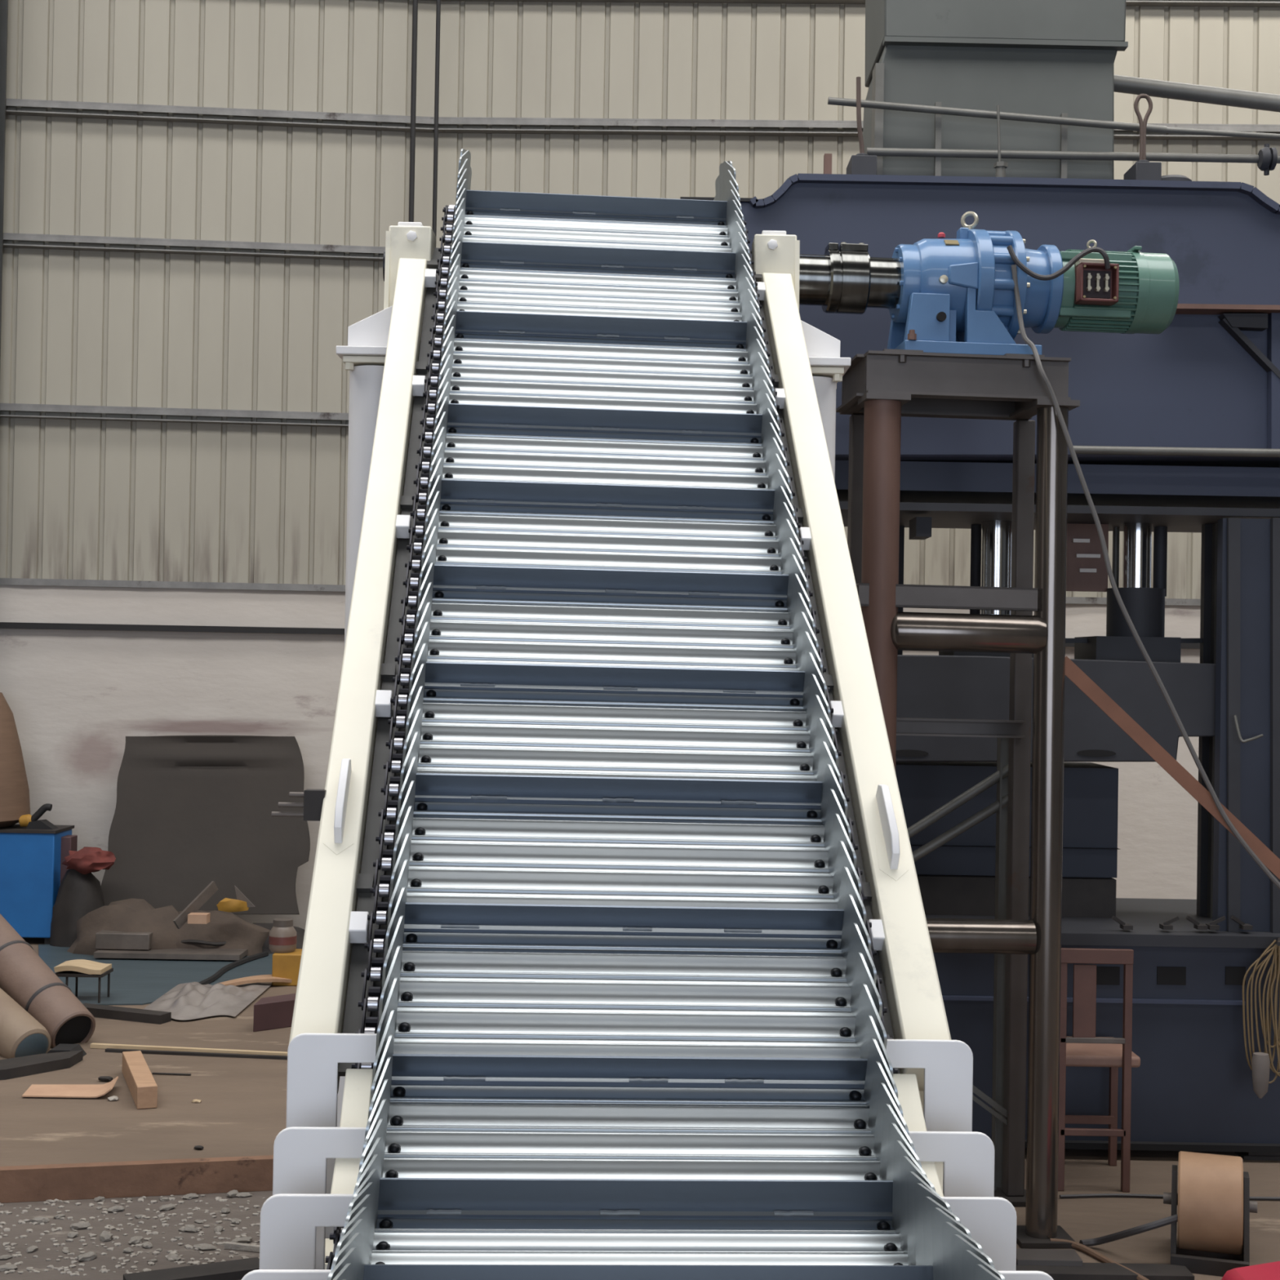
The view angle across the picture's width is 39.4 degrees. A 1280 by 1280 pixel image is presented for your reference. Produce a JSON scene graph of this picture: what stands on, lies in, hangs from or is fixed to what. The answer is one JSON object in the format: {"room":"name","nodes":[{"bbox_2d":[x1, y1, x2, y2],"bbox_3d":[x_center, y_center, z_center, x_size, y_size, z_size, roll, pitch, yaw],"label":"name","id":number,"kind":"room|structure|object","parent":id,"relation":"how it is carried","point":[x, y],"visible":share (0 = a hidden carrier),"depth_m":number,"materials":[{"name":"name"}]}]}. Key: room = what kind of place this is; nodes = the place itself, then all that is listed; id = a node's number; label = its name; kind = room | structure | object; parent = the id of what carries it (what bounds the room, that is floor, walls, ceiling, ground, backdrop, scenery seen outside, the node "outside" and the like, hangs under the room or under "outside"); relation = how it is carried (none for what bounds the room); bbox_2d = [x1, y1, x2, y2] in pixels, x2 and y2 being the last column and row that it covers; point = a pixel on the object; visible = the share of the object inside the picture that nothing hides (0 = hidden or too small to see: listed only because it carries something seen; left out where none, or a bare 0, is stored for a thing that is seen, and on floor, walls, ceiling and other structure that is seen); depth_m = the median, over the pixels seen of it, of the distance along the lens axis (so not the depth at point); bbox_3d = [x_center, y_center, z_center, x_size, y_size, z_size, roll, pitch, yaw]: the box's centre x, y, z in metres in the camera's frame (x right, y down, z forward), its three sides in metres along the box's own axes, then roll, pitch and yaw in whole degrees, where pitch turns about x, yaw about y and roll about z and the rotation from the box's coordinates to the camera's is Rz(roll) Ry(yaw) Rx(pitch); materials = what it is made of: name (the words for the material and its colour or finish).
{"room":"factory workshop","nodes":[
{"label":"factory workshop","id":0,"kind":"room"},
{"bbox_2d":[0,1190,272,1279],"bbox_3d":[-0.042,2.450,3.219,22.000,0.480,24.500,1,-1,0],"label":"gravel ground","id":1,"kind":"structure","parent":0,"point":[40,1264],"depth_m":6.70,"materials":[{"name":"gravel"}]},
{"bbox_2d":[0,1263,17,1271],"bbox_3d":[-2.228,2.203,6.285,0.079,0.018,0.043,1,-1,-11],"label":"stone","id":2,"kind":"object","parent":1,"relation":"on","point":[5,1267],"visible":1,"depth_m":6.28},
{"bbox_2d":[29,1216,49,1223],"bbox_3d":[-2.286,2.207,6.811,0.059,0.022,0.045,1,-1,24],"label":"stone","id":3,"kind":"object","parent":1,"relation":"on","point":[39,1220],"visible":1,"depth_m":6.80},
{"bbox_2d":[70,1222,90,1229],"bbox_3d":[-2.112,2.209,6.749,0.074,0.022,0.042,1,-1,-19],"label":"stone","id":4,"kind":"object","parent":1,"relation":"on","point":[80,1225],"visible":1,"depth_m":6.74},
{"bbox_2d":[77,1251,97,1261],"bbox_3d":[-1.981,2.206,6.410,0.075,0.023,0.052,1,-1,-32],"label":"stone","id":5,"kind":"object","parent":1,"relation":"on","point":[87,1256],"visible":1,"depth_m":6.39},
{"bbox_2d":[99,1231,113,1241],"bbox_3d":[-1.980,2.208,6.634,0.047,0.025,0.078,1,-1,-26],"label":"stone","id":6,"kind":"object","parent":1,"relation":"on","point":[105,1236],"visible":1,"depth_m":6.61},
{"bbox_2d":[106,1205,124,1212],"bbox_3d":[-2.042,2.212,6.963,0.070,0.022,0.040,1,-1,-30],"label":"stone","id":7,"kind":"object","parent":1,"relation":"on","point":[116,1208],"visible":1,"depth_m":6.95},
{"bbox_2d":[128,1235,142,1244],"bbox_3d":[-1.861,2.213,6.598,0.045,0.018,0.071,1,-1,5],"label":"stone","id":8,"kind":"object","parent":1,"relation":"on","point":[136,1239],"visible":1,"depth_m":6.59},
{"bbox_2d":[123,1257,259,1279],"bbox_3d":[-1.547,2.208,6.217,0.467,0.030,0.120,1,-1,-25],"label":"plate","id":9,"kind":"object","parent":1,"relation":"on","point":[236,1269],"visible":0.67,"depth_m":6.21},
{"bbox_2d":[193,1243,217,1249],"bbox_3d":[-1.591,2.218,6.537,0.088,0.016,0.048,1,-1,13],"label":"stone","id":10,"kind":"object","parent":1,"relation":"on","point":[203,1246],"visible":1,"depth_m":6.53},
{"bbox_2d":[223,1241,259,1252],"bbox_3d":[-1.448,2.216,6.531,0.146,0.020,0.020,1,-1,15],"label":"stick","id":11,"kind":"object","parent":1,"relation":"on","point":[227,1245],"visible":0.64,"depth_m":6.53,"materials":[{"name":"grey wood"}]},
{"bbox_2d":[231,1236,252,1243],"bbox_3d":[-1.475,2.220,6.622,0.081,0.017,0.044,1,-1,-20],"label":"stone","id":12,"kind":"object","parent":1,"relation":"on","point":[243,1239],"visible":0.97,"depth_m":6.61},
{"bbox_2d":[241,222,1053,1279],"bbox_3d":[-0.178,0.316,4.558,1.826,3.814,4.472,1,-1,0],"label":"conveyor","id":13,"kind":"object","parent":1,"relation":"on","point":[317,1154],"visible":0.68,"depth_m":4.20,"materials":[{"name":"metal"}]},
{"bbox_2d":[324,148,1005,1279],"bbox_3d":[-0.064,-0.315,4.553,1.102,2.950,4.814,1,-1,-4],"label":"conveyor belt","id":14,"kind":"object","parent":13,"relation":"attached to","point":[629,1022],"visible":1,"depth_m":4.06,"materials":[{"name":"metal"}]},
{"bbox_2d":[0,584,345,929],"bbox_3d":[-6.528,0.885,13.189,9.788,2.680,0.226,1,-1,-5],"label":"wall","id":15,"kind":"structure","parent":0,"point":[74,697],"depth_m":13.34,"materials":[{"name":"paint"}]},
{"bbox_2d":[0,622,344,634],"bbox_3d":[-6.498,-0.141,13.060,9.788,0.045,0.060,1,-1,-5],"label":"trim","id":16,"kind":"structure","parent":15,"relation":"attached to","point":[2,624],"depth_m":13.29,"materials":[{"name":"black metal"}]},
{"bbox_2d":[0,577,345,591],"bbox_3d":[-6.505,-0.465,13.199,9.788,0.050,0.260,1,-1,-5],"label":"trim","id":17,"kind":"structure","parent":15,"relation":"attached to","point":[6,581],"depth_m":13.33,"materials":[{"name":"metal"}]},
{"bbox_2d":[101,734,310,914],"bbox_3d":[-3.106,1.331,12.930,1.475,1.268,0.571,1,-1,0],"label":"tarp","id":18,"kind":"object","parent":15,"relation":"attached to","point":[192,812],"visible":0.94,"depth_m":12.93,"materials":[{"name":"fabric"}]},
{"bbox_2d":[0,0,436,585],"bbox_3d":[-6.448,-3.774,13.241,9.788,6.640,0.060,1,-1,-5],"label":"wall","id":19,"kind":"structure","parent":0,"point":[80,499],"depth_m":13.47,"materials":[{"name":"metal"}]},
{"bbox_2d":[0,0,8,362],"bbox_3d":[-4.873,-2.419,13.080,0.300,9.300,0.300,1,-1,0],"label":"trim","id":20,"kind":"structure","parent":19,"relation":"attached to","point":[3,3],"depth_m":13.23,"materials":[{"name":"paint"}]},
{"bbox_2d":[0,403,348,426],"bbox_3d":[-6.476,-1.738,13.140,9.788,0.096,0.090,1,-1,-5],"label":"trim","id":21,"kind":"structure","parent":19,"relation":"attached to","point":[3,406],"depth_m":13.36,"materials":[{"name":"metal"}]},
{"bbox_2d":[3,232,385,261],"bbox_3d":[-6.455,-3.005,13.156,9.788,0.091,0.090,1,-1,-5],"label":"wall rail","id":22,"kind":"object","parent":19,"relation":"attached to","point":[6,236],"depth_m":13.40,"materials":[{"name":"metal"}]},
{"bbox_2d":[5,98,434,133],"bbox_3d":[-6.438,-4.003,13.169,9.788,0.096,0.090,1,-1,-5],"label":"wall rail","id":23,"kind":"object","parent":19,"relation":"attached to","point":[9,102],"depth_m":13.42,"materials":[{"name":"metal"}]},
{"bbox_2d":[0,937,1279,1279],"bbox_3d":[-0.038,2.230,9.638,21.000,0.118,8.469,1,-1,0],"label":"floor","id":24,"kind":"structure","parent":0,"point":[242,1110],"depth_m":7.74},
{"bbox_2d":[0,987,51,1058],"bbox_3d":[-3.446,1.911,9.377,1.015,0.542,0.244,0,-1,40],"label":"tube","id":25,"kind":"object","parent":24,"relation":"on","point":[21,1034],"visible":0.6,"depth_m":9.07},
{"bbox_2d":[0,824,74,944],"bbox_3d":[-4.484,1.733,12.727,0.772,0.803,0.422,1,-1,0],"label":"base cabinet","id":26,"kind":"object","parent":24,"relation":"on","point":[30,859],"visible":0.68,"depth_m":12.53,"materials":[{"name":"blue metal"}]},
{"bbox_2d":[0,692,30,827],"bbox_3d":[-4.639,0.843,12.739,0.581,0.988,0.576,1,-1,0],"label":"roll","id":27,"kind":"object","parent":26,"relation":"on","point":[15,802],"visible":0.88,"depth_m":12.63,"materials":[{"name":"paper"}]},
{"bbox_2d":[18,803,57,829],"bbox_3d":[-4.263,1.245,12.672,0.252,0.178,0.125,1,-1,0],"label":"grinder","id":28,"kind":"object","parent":26,"relation":"on","point":[31,822],"visible":1,"depth_m":12.63,"materials":[{"name":"yellow paint"}]},
{"bbox_2d":[0,1049,83,1079],"bbox_3d":[-2.969,2.086,8.781,0.555,0.050,0.213,2,-1,-44],"label":"black offcut","id":29,"kind":"object","parent":24,"relation":"on","point":[17,1067],"visible":1,"depth_m":8.75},
{"bbox_2d":[0,913,95,1048],"bbox_3d":[-3.439,1.748,9.754,1.406,0.826,0.268,0,-1,41],"label":"tube","id":30,"kind":"object","parent":24,"relation":"on","point":[24,976],"visible":0.86,"depth_m":9.43,"materials":[{"name":"cardboard"}]},
{"bbox_2d":[47,1044,86,1056],"bbox_3d":[-2.924,2.090,9.074,0.190,0.050,0.150,1,-1,0],"label":"chock","id":31,"kind":"object","parent":24,"relation":"on","point":[60,1047],"visible":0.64,"depth_m":9.06,"materials":[{"name":"metal"}]},
{"bbox_2d":[60,835,77,882],"bbox_3d":[-4.097,1.769,12.753,0.113,0.744,0.150,1,-1,0],"label":"post","id":32,"kind":"object","parent":24,"relation":"on","point":[68,842],"visible":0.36,"depth_m":12.68,"materials":[{"name":"wood"}]},
{"bbox_2d":[22,1076,118,1097],"bbox_3d":[-2.647,2.081,8.338,0.439,0.045,0.245,1,-1,0],"label":"cardboard piece","id":33,"kind":"object","parent":24,"relation":"on","point":[64,1091],"visible":1,"depth_m":8.32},
{"bbox_2d":[48,869,104,946],"bbox_3d":[-3.946,1.839,12.576,0.413,0.606,0.327,1,-1,0],"label":"sack","id":34,"kind":"object","parent":24,"relation":"on","point":[78,895],"visible":0.52,"depth_m":12.46,"materials":[{"name":"fabric"}]},
{"bbox_2d":[62,846,115,874],"bbox_3d":[-3.856,1.542,12.508,0.394,0.193,0.224,1,-1,0],"label":"rag","id":35,"kind":"object","parent":34,"relation":"on","point":[87,860],"visible":1,"depth_m":12.44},
{"bbox_2d":[83,1003,171,1024],"bbox_3d":[-2.915,2.103,10.067,0.590,0.050,0.100,1,-1,22],"label":"bar","id":36,"kind":"object","parent":24,"relation":"on","point":[120,1013],"visible":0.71,"depth_m":10.01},
{"bbox_2d":[0,1155,273,1203],"bbox_3d":[-2.083,2.160,7.165,1.208,0.128,0.060,1,-1,-12],"label":"floor edge","id":37,"kind":"structure","parent":24,"relation":"attached to","point":[108,1180],"depth_m":7.15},
{"bbox_2d":[121,1050,157,1109],"bbox_3d":[-2.358,2.064,8.418,0.088,0.100,0.761,1,-1,-21],"label":"wood block","id":38,"kind":"object","parent":24,"relation":"on","point":[142,1086],"visible":1,"depth_m":8.24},
{"bbox_2d":[38,944,273,1004],"bbox_3d":[-3.109,2.123,11.567,1.808,0.039,2.269,1,-1,-11],"label":"sheet","id":39,"kind":"object","parent":24,"relation":"on","point":[133,981],"depth_m":11.44,"materials":[{"name":"metal"}]},
{"bbox_2d":[53,959,113,1003],"bbox_3d":[-3.281,2.011,10.550,0.284,0.216,0.220,1,-1,0],"label":"stool","id":40,"kind":"object","parent":39,"relation":"on","point":[77,968],"visible":0.93,"depth_m":10.46,"materials":[{"name":"brown wood"}]},
{"bbox_2d":[66,897,179,955],"bbox_3d":[-3.461,1.971,12.335,0.935,0.352,0.577,1,-1,0],"label":"heap","id":41,"kind":"object","parent":39,"relation":"on","point":[129,915],"visible":0.48,"depth_m":12.20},
{"bbox_2d":[173,880,218,928],"bbox_3d":[-2.969,1.771,11.963,0.020,0.289,0.370,0,-1,35],"label":"strip","id":42,"kind":"object","parent":41,"relation":"on","point":[211,888],"visible":1,"depth_m":11.96,"materials":[{"name":"wood"}]},
{"bbox_2d":[187,912,210,924],"bbox_3d":[-2.928,1.847,11.877,0.125,0.060,0.100,1,-1,0],"label":"chip","id":43,"kind":"object","parent":42,"relation":"on","point":[193,917],"visible":1,"depth_m":11.83,"materials":[{"name":"wood"}]},
{"bbox_2d":[93,948,248,959],"bbox_3d":[-3.156,2.111,12.049,0.973,0.035,0.250,1,-1,0],"label":"board","id":44,"kind":"object","parent":39,"relation":"on","point":[169,953],"visible":0.93,"depth_m":11.92,"materials":[{"name":"wood"}]},
{"bbox_2d":[95,929,152,950],"bbox_3d":[-3.481,2.029,12.125,0.363,0.110,0.200,1,-1,0],"label":"carton","id":45,"kind":"object","parent":44,"relation":"on","point":[104,940],"visible":0.9,"depth_m":12.03,"materials":[{"name":"cardboard"}]},
{"bbox_2d":[174,910,270,955],"bbox_3d":[-3.001,2.007,12.380,1.009,0.296,0.516,1,-1,0],"label":"heap","id":46,"kind":"object","parent":39,"relation":"on","point":[237,933],"visible":0.48,"depth_m":12.21,"materials":[{"name":"soil"}]},
{"bbox_2d":[181,939,226,946],"bbox_3d":[-3.091,2.099,12.751,0.642,0.117,1.268,1,-1,-20],"label":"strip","id":47,"kind":"object","parent":46,"relation":"on","point":[185,941],"visible":0.05,"depth_m":12.14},
{"bbox_2d":[216,897,248,911],"bbox_3d":[-2.750,1.789,12.078,0.228,0.092,0.100,1,-1,0],"label":"scrap","id":48,"kind":"object","parent":46,"relation":"on","point":[227,904],"visible":1,"depth_m":12.04,"materials":[{"name":"yellow paint"}]},
{"bbox_2d":[234,885,255,907],"bbox_3d":[-2.670,1.736,12.086,0.140,0.150,0.015,1,-1,0],"label":"triangle offcut","id":49,"kind":"object","parent":48,"relation":"on","point":[240,895],"visible":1,"depth_m":12.08,"materials":[{"name":"metal"}]},
{"bbox_2d":[252,923,304,954],"bbox_3d":[-2.530,2.066,12.481,0.618,0.197,0.437,1,-1,0],"label":"heap","id":50,"kind":"object","parent":39,"relation":"on","point":[300,931],"visible":0.21,"depth_m":12.41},
{"bbox_2d":[89,1043,287,1055],"bbox_3d":[-2.317,2.115,9.227,1.075,0.020,0.030,1,-1,7],"label":"thin lath","id":51,"kind":"object","parent":24,"relation":"on","point":[104,1046],"visible":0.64,"depth_m":9.22,"materials":[{"name":"brown wood"}]},
{"bbox_2d":[105,1048,287,1059],"bbox_3d":[-2.253,2.119,9.157,0.999,0.014,0.025,1,-1,6],"label":"dark lath","id":52,"kind":"object","parent":24,"relation":"on","point":[107,1050],"visible":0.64,"depth_m":9.15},
{"bbox_2d":[143,982,271,1020],"bbox_3d":[-2.568,2.085,10.561,0.568,0.088,1.161,1,-1,0],"label":"plastic sheet","id":53,"kind":"object","parent":24,"relation":"on","point":[192,1000],"visible":0.94,"depth_m":10.40,"materials":[{"name":"plastic"}]},
{"bbox_2d":[217,974,292,986],"bbox_3d":[-2.353,2.115,11.093,0.682,0.050,0.138,1,-1,-32],"label":"plank","id":54,"kind":"object","parent":24,"relation":"on","point":[262,978],"visible":0.71,"depth_m":11.05,"materials":[{"name":"brown wood"}]},
{"bbox_2d":[253,993,295,1031],"bbox_3d":[-1.967,2.068,9.972,0.506,0.150,0.160,2,-1,-43],"label":"block","id":55,"kind":"object","parent":24,"relation":"on","point":[273,1012],"visible":0.58,"depth_m":9.84,"materials":[{"name":"wood"}]},
{"bbox_2d":[271,948,302,986],"bbox_3d":[-2.187,2.056,11.241,0.206,0.197,0.220,1,-1,0],"label":"box","id":56,"kind":"object","parent":24,"relation":"on","point":[286,965],"visible":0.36,"depth_m":11.13,"materials":[{"name":"paint"}]},
{"bbox_2d":[268,918,297,953],"bbox_3d":[-2.244,1.856,11.243,0.172,0.200,0.172,1,-1,0],"label":"jar","id":57,"kind":"object","parent":56,"relation":"on","point":[282,937],"visible":1,"depth_m":11.18,"materials":[{"name":"plastic"}]},
{"bbox_2d":[680,173,1279,1152],"bbox_3d":[1.591,0.089,8.090,3.057,4.089,1.220,1,-1,0],"label":"press","id":58,"kind":"object","parent":24,"relation":"on","point":[1177,428],"visible":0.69,"depth_m":7.62,"materials":[{"name":"blue metal"}]},
{"bbox_2d":[823,153,831,173],"bbox_3d":[0.811,-2.041,7.726,0.032,0.110,0.040,1,-1,0],"label":"stub","id":59,"kind":"object","parent":58,"relation":"on","point":[827,157],"visible":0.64,"depth_m":7.71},
{"bbox_2d":[846,76,877,174],"bbox_3d":[0.963,-2.194,7.758,0.110,0.488,0.200,1,-1,0],"label":"rod","id":60,"kind":"object","parent":58,"relation":"on","point":[861,163],"visible":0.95,"depth_m":7.66,"materials":[{"name":"metal"}]},
{"bbox_2d":[862,0,1128,179],"bbox_3d":[1.611,-2.786,8.291,1.114,1.664,0.710,1,-1,0],"label":"machine housing","id":61,"kind":"object","parent":58,"relation":"on","point":[1053,58],"visible":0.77,"depth_m":7.98,"materials":[{"name":"metal"}]},
{"bbox_2d":[1114,74,1279,112],"bbox_3d":[2.714,-2.480,8.182,1.154,0.264,0.075,1,-1,10],"label":"duct pipe","id":62,"kind":"object","parent":61,"relation":"attached to","point":[1122,84],"visible":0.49,"depth_m":8.18,"materials":[{"name":"metal"}]},
{"bbox_2d":[993,105,1008,177],"bbox_3d":[1.563,-2.126,7.748,0.120,0.380,0.100,1,-1,0],"label":"pipe fitting","id":63,"kind":"object","parent":58,"relation":"on","point":[1000,166],"visible":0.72,"depth_m":7.74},
{"bbox_2d":[866,102,1279,178],"bbox_3d":[2.103,-2.169,7.882,2.203,0.398,0.109,1,-1,0],"label":"pipe rail","id":64,"kind":"object","parent":58,"relation":"on","point":[1267,158],"visible":0.95,"depth_m":7.89,"materials":[{"name":"metal"}]},
{"bbox_2d":[827,97,1279,139],"bbox_3d":[2.010,-2.287,7.880,2.368,0.168,0.031,1,-1,0],"label":"rail","id":65,"kind":"object","parent":64,"relation":"attached to","point":[831,100],"visible":0.87,"depth_m":7.87,"materials":[{"name":"metal"}]},
{"bbox_2d":[1111,915,1133,929],"bbox_3d":[2.040,1.197,7.586,0.085,0.056,0.060,1,-1,0],"label":"clamp","id":66,"kind":"object","parent":58,"relation":"on","point":[1123,926],"visible":1,"depth_m":7.57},
{"bbox_2d":[1124,93,1161,180],"bbox_3d":[2.180,-2.145,7.758,0.110,0.448,0.200,1,-1,0],"label":"sling","id":67,"kind":"object","parent":58,"relation":"on","point":[1144,169],"visible":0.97,"depth_m":7.75,"materials":[{"name":"metal"}]},
{"bbox_2d":[1159,915,1179,929],"bbox_3d":[2.248,1.197,7.586,0.074,0.056,0.060,1,-1,0],"label":"clamp","id":68,"kind":"object","parent":58,"relation":"on","point":[1166,925],"visible":1,"depth_m":7.57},
{"bbox_2d":[1161,174,1191,181],"bbox_3d":[2.337,-2.007,7.876,0.178,0.045,0.178,1,-1,0],"label":"disc","id":69,"kind":"object","parent":58,"relation":"on","point":[1169,177],"visible":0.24,"depth_m":7.80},
{"bbox_2d":[1186,915,1207,929],"bbox_3d":[2.355,1.197,7.586,0.085,0.056,0.060,1,-1,0],"label":"clamp","id":70,"kind":"object","parent":58,"relation":"on","point":[1197,926],"visible":1,"depth_m":7.57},
{"bbox_2d":[1205,915,1226,929],"bbox_3d":[2.445,1.197,7.586,0.074,0.056,0.060,1,-1,0],"label":"clamp","id":71,"kind":"object","parent":58,"relation":"on","point":[1213,925],"visible":1,"depth_m":7.57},
{"bbox_2d":[1231,915,1253,929],"bbox_3d":[2.546,1.197,7.586,0.085,0.056,0.060,1,-1,0],"label":"clamp","id":72,"kind":"object","parent":58,"relation":"on","point":[1242,926],"visible":1,"depth_m":7.57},
{"bbox_2d":[1233,715,1262,742],"bbox_3d":[2.582,0.377,7.566,0.133,0.116,0.051,1,-1,-9],"label":"rod","id":73,"kind":"object","parent":58,"relation":"attached to","point":[1234,716],"visible":1,"depth_m":7.55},
{"bbox_2d":[1242,937,1279,1083],"bbox_3d":[2.651,1.538,7.424,0.253,0.597,0.177,1,-1,-36],"label":"wire bundle","id":74,"kind":"object","parent":58,"relation":"hanging from","point":[1265,1025],"visible":0.9,"depth_m":7.39,"materials":[{"name":"metal"}]},
{"bbox_2d":[1251,1052,1270,1098],"bbox_3d":[2.526,1.774,7.279,0.072,0.180,0.072,1,-1,0],"label":"bag","id":75,"kind":"object","parent":74,"relation":"hanging from","point":[1260,1062],"visible":1,"depth_m":7.25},
{"bbox_2d":[1016,1248,1082,1266],"bbox_3d":[1.395,2.132,6.145,0.221,0.040,0.120,1,-1,0],"label":"channel","id":76,"kind":"object","parent":24,"relation":"on","point":[1047,1257],"visible":0.57,"depth_m":6.11,"materials":[{"name":"metal"}]},
{"bbox_2d":[835,348,1279,1248],"bbox_3d":[2.206,0.580,6.625,2.996,3.184,0.831,1,-1,0],"label":"stand","id":77,"kind":"object","parent":24,"relation":"on","point":[879,388],"visible":0.81,"depth_m":6.41,"materials":[{"name":"metal"}]},
{"bbox_2d":[887,211,1179,355],"bbox_3d":[1.459,-1.307,6.656,1.057,0.570,0.436,1,-1,0],"label":"motor","id":78,"kind":"object","parent":77,"relation":"on","point":[957,295],"visible":0.88,"depth_m":6.52,"materials":[{"name":"metal"}]},
{"bbox_2d":[799,242,901,314],"bbox_3d":[0.708,-1.337,6.624,0.505,0.255,0.244,1,-1,0],"label":"shaft","id":79,"kind":"object","parent":78,"relation":"attached to","point":[845,279],"visible":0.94,"depth_m":6.54,"materials":[{"name":"metal"}]},
{"bbox_2d":[1006,244,1110,280],"bbox_3d":[1.514,-1.359,6.459,0.387,0.130,0.036,1,-1,-6],"label":"lead","id":80,"kind":"object","parent":78,"relation":"attached to","point":[1044,277],"visible":1,"depth_m":6.44,"materials":[{"name":"rubber"}]},
{"bbox_2d":[1011,264,1279,889],"bbox_3d":[2.416,0.385,6.419,2.206,3.447,0.120,1,-1,-1],"label":"power cable","id":81,"kind":"object","parent":78,"relation":"hanging from","point":[1026,340],"visible":1,"depth_m":6.37,"materials":[{"name":"rubber"}]},
{"bbox_2d":[1057,947,1140,1192],"bbox_3d":[1.811,1.696,7.245,0.340,0.952,0.424,1,-1,0],"label":"chair","id":82,"kind":"object","parent":24,"relation":"on","point":[1083,1049],"visible":0.77,"depth_m":7.04,"materials":[{"name":"brown paint"}]},
{"bbox_2d":[1049,1238,1149,1279],"bbox_3d":[1.638,2.141,6.035,0.092,0.027,0.767,1,-1,-22],"label":"hose","id":83,"kind":"object","parent":24,"relation":"on","point":[1083,1248],"visible":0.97,"depth_m":6.24,"materials":[{"name":"brown rubber"}]},
{"bbox_2d":[1016,1262,1194,1279],"bbox_3d":[1.530,2.142,6.064,0.662,0.022,0.120,1,-1,0],"label":"floor plate","id":84,"kind":"object","parent":24,"relation":"on","point":[1088,1271],"visible":0.62,"depth_m":6.04,"materials":[{"name":"metal"}]},
{"bbox_2d":[1079,1213,1177,1246],"bbox_3d":[1.698,2.066,6.239,0.350,0.171,0.099,0,-1,36],"label":"bar","id":85,"kind":"object","parent":24,"relation":"on","point":[1173,1219],"visible":1,"depth_m":6.19,"materials":[{"name":"metal"}]},
{"bbox_2d":[1059,1193,1279,1199],"bbox_3d":[2.146,2.167,6.959,1.038,0.014,0.038,1,-1,-1],"label":"cable","id":86,"kind":"object","parent":24,"relation":"on","point":[1093,1195],"visible":0.68,"depth_m":6.95,"materials":[{"name":"rubber"}]},
{"bbox_2d":[1163,1151,1257,1276],"bbox_3d":[1.994,1.986,6.259,0.314,0.355,0.365,1,-1,17],"label":"drum","id":87,"kind":"object","parent":24,"relation":"on","point":[1212,1198],"visible":0.98,"depth_m":6.14,"materials":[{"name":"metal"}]},
{"bbox_2d":[1221,1261,1279,1279],"bbox_3d":[2.157,2.099,5.517,0.620,0.335,0.415,1,-1,0],"label":"bag","id":88,"kind":"object","parent":24,"relation":"on","point":[1268,1271],"depth_m":5.65,"materials":[{"name":"red fabric"}]},
{"bbox_2d":[1234,1151,1279,1160],"bbox_3d":[2.714,2.013,7.629,0.340,0.360,0.200,1,-1,0],"label":"bar","id":89,"kind":"object","parent":24,"relation":"on","point":[1244,1155],"visible":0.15,"depth_m":7.53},
{"bbox_2d":[435,0,1279,599],"bbox_3d":[2.984,-3.610,13.548,9.121,6.640,0.060,1,-1,1],"label":"wall","id":90,"kind":"structure","parent":0,"point":[647,60],"depth_m":13.59,"materials":[{"name":"metal"}]},
{"bbox_2d":[432,116,1279,141],"bbox_3d":[2.986,-3.838,13.476,9.121,0.096,0.090,1,-1,2],"label":"wall rail","id":91,"kind":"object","parent":90,"relation":"attached to","point":[442,120],"depth_m":13.51,"materials":[{"name":"metal"}]},
{"bbox_2d":[435,0,1279,7],"bbox_3d":[3.003,-4.848,13.488,9.121,0.096,0.090,1,-1,2],"label":"trim","id":92,"kind":"structure","parent":90,"relation":"attached to","point":[1128,3],"depth_m":13.52,"materials":[{"name":"metal"}]},
{"bbox_2d":[902,604,1200,899],"bbox_3d":[2.905,1.050,13.496,9.121,2.680,0.227,1,-1,1],"label":"wall","id":93,"kind":"structure","parent":0,"point":[1157,817],"depth_m":13.36,"materials":[{"name":"paint"}]},
{"bbox_2d":[1065,643,1199,648],"bbox_3d":[2.919,0.023,13.367,9.121,0.045,0.060,1,-1,2],"label":"trim","id":94,"kind":"structure","parent":93,"relation":"attached to","point":[1184,646],"depth_m":13.31,"materials":[{"name":"metal"}]},
{"bbox_2d":[1066,596,1200,605],"bbox_3d":[2.928,-0.300,13.506,9.120,0.050,0.260,1,-1,2],"label":"trim","id":95,"kind":"structure","parent":93,"relation":"attached to","point":[1069,600],"depth_m":13.36,"materials":[{"name":"metal"}]},
{"bbox_3d":[0.122,-7.157,3.340,22.000,0.100,24.500,1,-1,0],"label":"ceiling","id":96,"kind":"structure","parent":0,"visible":0},
{"bbox_2d":[408,0,417,222],"bbox_3d":[-1.677,-4.008,13.251,0.038,5.990,0.038,1,-1,0],"label":"hanging cable","id":97,"kind":"object","parent":96,"relation":"hanging from","point":[415,11],"visible":0.48,"depth_m":13.24,"materials":[{"name":"metal"}]},
{"bbox_2d":[431,0,440,239],"bbox_3d":[-1.506,-4.005,13.251,0.032,5.990,0.032,1,-1,0],"label":"hanging cable","id":98,"kind":"object","parent":96,"relation":"hanging from","point":[438,2],"visible":0.48,"depth_m":13.24,"materials":[{"name":"metal"}]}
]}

